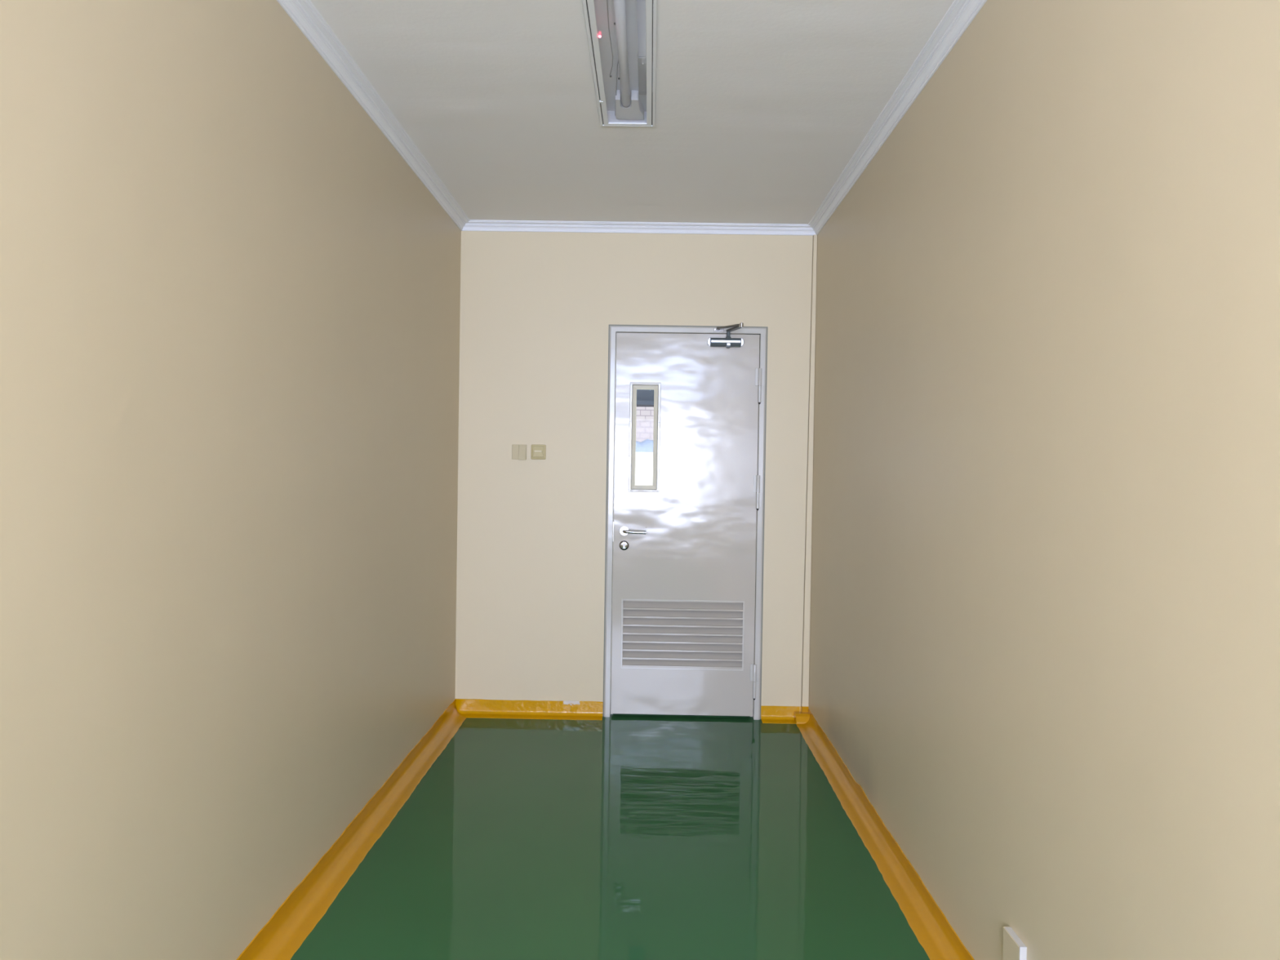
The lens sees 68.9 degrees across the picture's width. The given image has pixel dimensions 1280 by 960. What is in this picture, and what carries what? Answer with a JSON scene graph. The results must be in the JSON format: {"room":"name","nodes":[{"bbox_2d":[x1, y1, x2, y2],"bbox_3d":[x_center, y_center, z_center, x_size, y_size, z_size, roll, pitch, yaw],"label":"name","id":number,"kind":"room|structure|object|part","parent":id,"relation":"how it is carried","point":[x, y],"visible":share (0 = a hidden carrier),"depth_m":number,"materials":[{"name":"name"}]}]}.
{"room":"corridor","nodes":[
{"label":"corridor","id":0,"kind":"room"},
{"bbox_2d":[0,0,461,959],"bbox_3d":[-1.114,-0.010,1.498,0.150,2.700,7.573,1,1,1],"label":"wall","id":1,"kind":"structure","parent":0,"point":[229,302],"depth_m":2.19,"materials":[{"name":"beige paint"}]},
{"bbox_2d":[235,698,466,959],"bbox_3d":[-1.017,1.301,1.441,0.085,0.091,7.423,1,1,1],"label":"baseboard","id":2,"kind":"structure","parent":1,"relation":"attached to","point":[282,936],"depth_m":3.21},
{"bbox_2d":[276,0,470,231],"bbox_3d":[-0.989,-1.334,1.403,0.059,0.046,7.423,1,1,1],"label":"trim","id":3,"kind":"structure","parent":1,"relation":"attached to","point":[304,14],"depth_m":3.30,"materials":[{"name":"white paint"}]},
{"bbox_2d":[290,714,929,959],"bbox_3d":[-0.088,1.407,1.458,2.246,0.100,7.773,1,1,1],"label":"floor","id":4,"kind":"structure","parent":0,"point":[615,837],"depth_m":3.30,"materials":[{"name":"green paint"}]},
{"bbox_2d":[310,0,954,224],"bbox_3d":[-0.044,-1.402,1.392,2.246,0.120,7.723,1,1,1],"label":"ceiling","id":5,"kind":"structure","parent":0,"point":[762,106],"depth_m":3.34,"materials":[{"name":"white paint"}]},
{"bbox_2d":[582,0,657,126],"bbox_3d":[-0.053,-1.403,2.989,0.214,0.104,1.235,1,1,1],"label":"ceiling light","id":6,"kind":"object","parent":5,"relation":"attached to","point":[622,34],"visible":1,"depth_m":3.07,"materials":[{"name":"white metal"}]},
{"bbox_2d":[454,231,813,706],"bbox_3d":[-0.027,-0.046,5.198,1.946,2.700,0.150,1,1,1],"label":"wall","id":7,"kind":"structure","parent":0,"point":[538,309],"depth_m":5.12,"materials":[{"name":"beige paint"}]},
{"bbox_2d":[511,444,526,460],"bbox_3d":[-0.662,-0.152,5.119,0.081,0.085,0.021,1,1,1],"label":"light switch","id":8,"kind":"object","parent":7,"relation":"attached to","point":[518,451],"visible":1,"depth_m":5.12,"materials":[{"name":"beige plastic"}]},
{"bbox_2d":[455,698,603,719],"bbox_3d":[-0.613,1.257,5.107,0.817,0.087,0.082,1,1,1],"label":"baseboard","id":9,"kind":"structure","parent":7,"relation":"attached to","point":[468,708],"depth_m":5.14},
{"bbox_2d":[530,444,546,459],"bbox_3d":[-0.557,-0.154,5.120,0.081,0.081,0.017,1,1,1],"label":"light switch","id":10,"kind":"object","parent":7,"relation":"attached to","point":[538,451],"visible":1,"depth_m":5.12,"materials":[{"name":"beige plastic"}]},
{"bbox_2d":[462,219,815,235],"bbox_3d":[-0.007,-1.371,5.075,1.946,0.046,0.059,1,1,1],"label":"trim","id":11,"kind":"structure","parent":7,"relation":"attached to","point":[473,224],"depth_m":5.08,"materials":[{"name":"white paint"}]},
{"bbox_2d":[602,322,768,719],"bbox_3d":[0.246,0.233,5.057,0.870,2.154,0.356,1,1,1],"label":"door","id":12,"kind":"structure","parent":7,"relation":"in","point":[683,604],"depth_m":5.12,"materials":[{"name":"grey paint"}]},
{"bbox_3d":[-0.086,0.280,5.120,0.053,0.053,0.009,1,1,1],"label":"handle","id":13,"kind":"part","parent":12,"relation":"part of","materials":[{"name":"silver metal"}]},
{"bbox_3d":[-0.032,0.283,5.091,0.128,0.022,0.052,1,1,1],"label":"lever","id":14,"kind":"part","parent":12,"relation":"part of","materials":[{"name":"silver metal"}]},
{"bbox_3d":[0.025,-0.234,5.128,0.169,0.599,0.035,1,1,1],"label":"vision panel frame","id":15,"kind":"part","parent":12,"relation":"part of","materials":[{"name":"grey metal"}]},
{"bbox_3d":[0.503,-0.812,4.986,0.077,0.028,0.234,0,1,-27],"label":"closer arm","id":16,"kind":"part","parent":12,"relation":"part of","materials":[{"name":"grey metal"}]},
{"bbox_2d":[760,706,801,724],"bbox_3d":[0.775,1.282,5.093,0.220,0.080,0.081,1,1,1],"label":"baseboard","id":17,"kind":"structure","parent":7,"relation":"attached to","point":[769,714],"depth_m":5.13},
{"bbox_2d":[793,234,817,724],"bbox_3d":[0.904,-0.008,5.069,0.079,2.656,0.092,1,1,1],"label":"trim","id":18,"kind":"structure","parent":7,"relation":"attached to","point":[800,717],"depth_m":5.10,"materials":[{"name":"beige paint"}]},
{"bbox_2d":[808,0,1279,959],"bbox_3d":[0.982,0.023,1.477,0.150,2.700,7.573,1,1,1],"label":"wall","id":19,"kind":"structure","parent":0,"point":[1044,620],"depth_m":1.99,"materials":[{"name":"beige paint"}]},
{"bbox_2d":[796,708,974,959],"bbox_3d":[0.844,1.336,1.422,0.083,0.079,7.423,1,1,1],"label":"baseboard","id":20,"kind":"structure","parent":19,"relation":"attached to","point":[931,928],"depth_m":3.26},
{"bbox_2d":[808,0,986,235],"bbox_3d":[0.898,-1.304,1.384,0.059,0.046,7.423,1,1,1],"label":"trim","id":21,"kind":"structure","parent":19,"relation":"attached to","point":[961,13],"depth_m":3.24,"materials":[{"name":"white paint"}]},
{"bbox_2d":[1002,926,1026,959],"bbox_3d":[0.889,1.130,2.217,0.016,0.096,0.104,1,1,1],"label":"wall socket","id":22,"kind":"object","parent":19,"relation":"attached to","point":[1014,948],"visible":1,"depth_m":2.21,"materials":[{"name":"white plastic"}]},
{"label":"outside","id":23,"kind":"structure","parent":0,"visible":0},
{"bbox_2d":[636,389,653,407],"bbox_3d":[0.106,-1.484,7.979,5.000,1.700,0.280,1,1,1],"label":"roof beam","id":24,"kind":"structure","parent":23,"point":[645,397],"depth_m":7.99,"materials":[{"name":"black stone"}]},
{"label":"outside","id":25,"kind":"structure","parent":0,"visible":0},
{"bbox_3d":[0.068,1.326,8.681,8.000,0.100,6.677,1,1,1],"label":"ground","id":26,"kind":"structure","parent":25,"visible":0},
{"bbox_2d":[635,452,653,484],"bbox_3d":[0.070,0.536,7.603,5.000,1.510,0.790,1,1,1],"label":"parapet","id":27,"kind":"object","parent":26,"relation":"on","point":[644,460],"visible":0.07,"depth_m":7.20,"materials":[{"name":"white"}]},
{"bbox_2d":[635,438,653,452],"bbox_3d":[0.034,-0.281,7.697,1.100,0.120,0.320,1,1,1],"label":"tarpaulin","id":28,"kind":"object","parent":27,"relation":"on","point":[646,446],"visible":0.05,"depth_m":7.59,"materials":[{"name":"blue"}]},
{"bbox_2d":[635,406,653,442],"bbox_3d":[0.105,-0.740,9.090,5.000,4.020,0.200,1,1,1],"label":"wall","id":29,"kind":"structure","parent":26,"relation":"on","point":[644,415],"depth_m":8.99,"materials":[{"name":"brick"}]}
]}

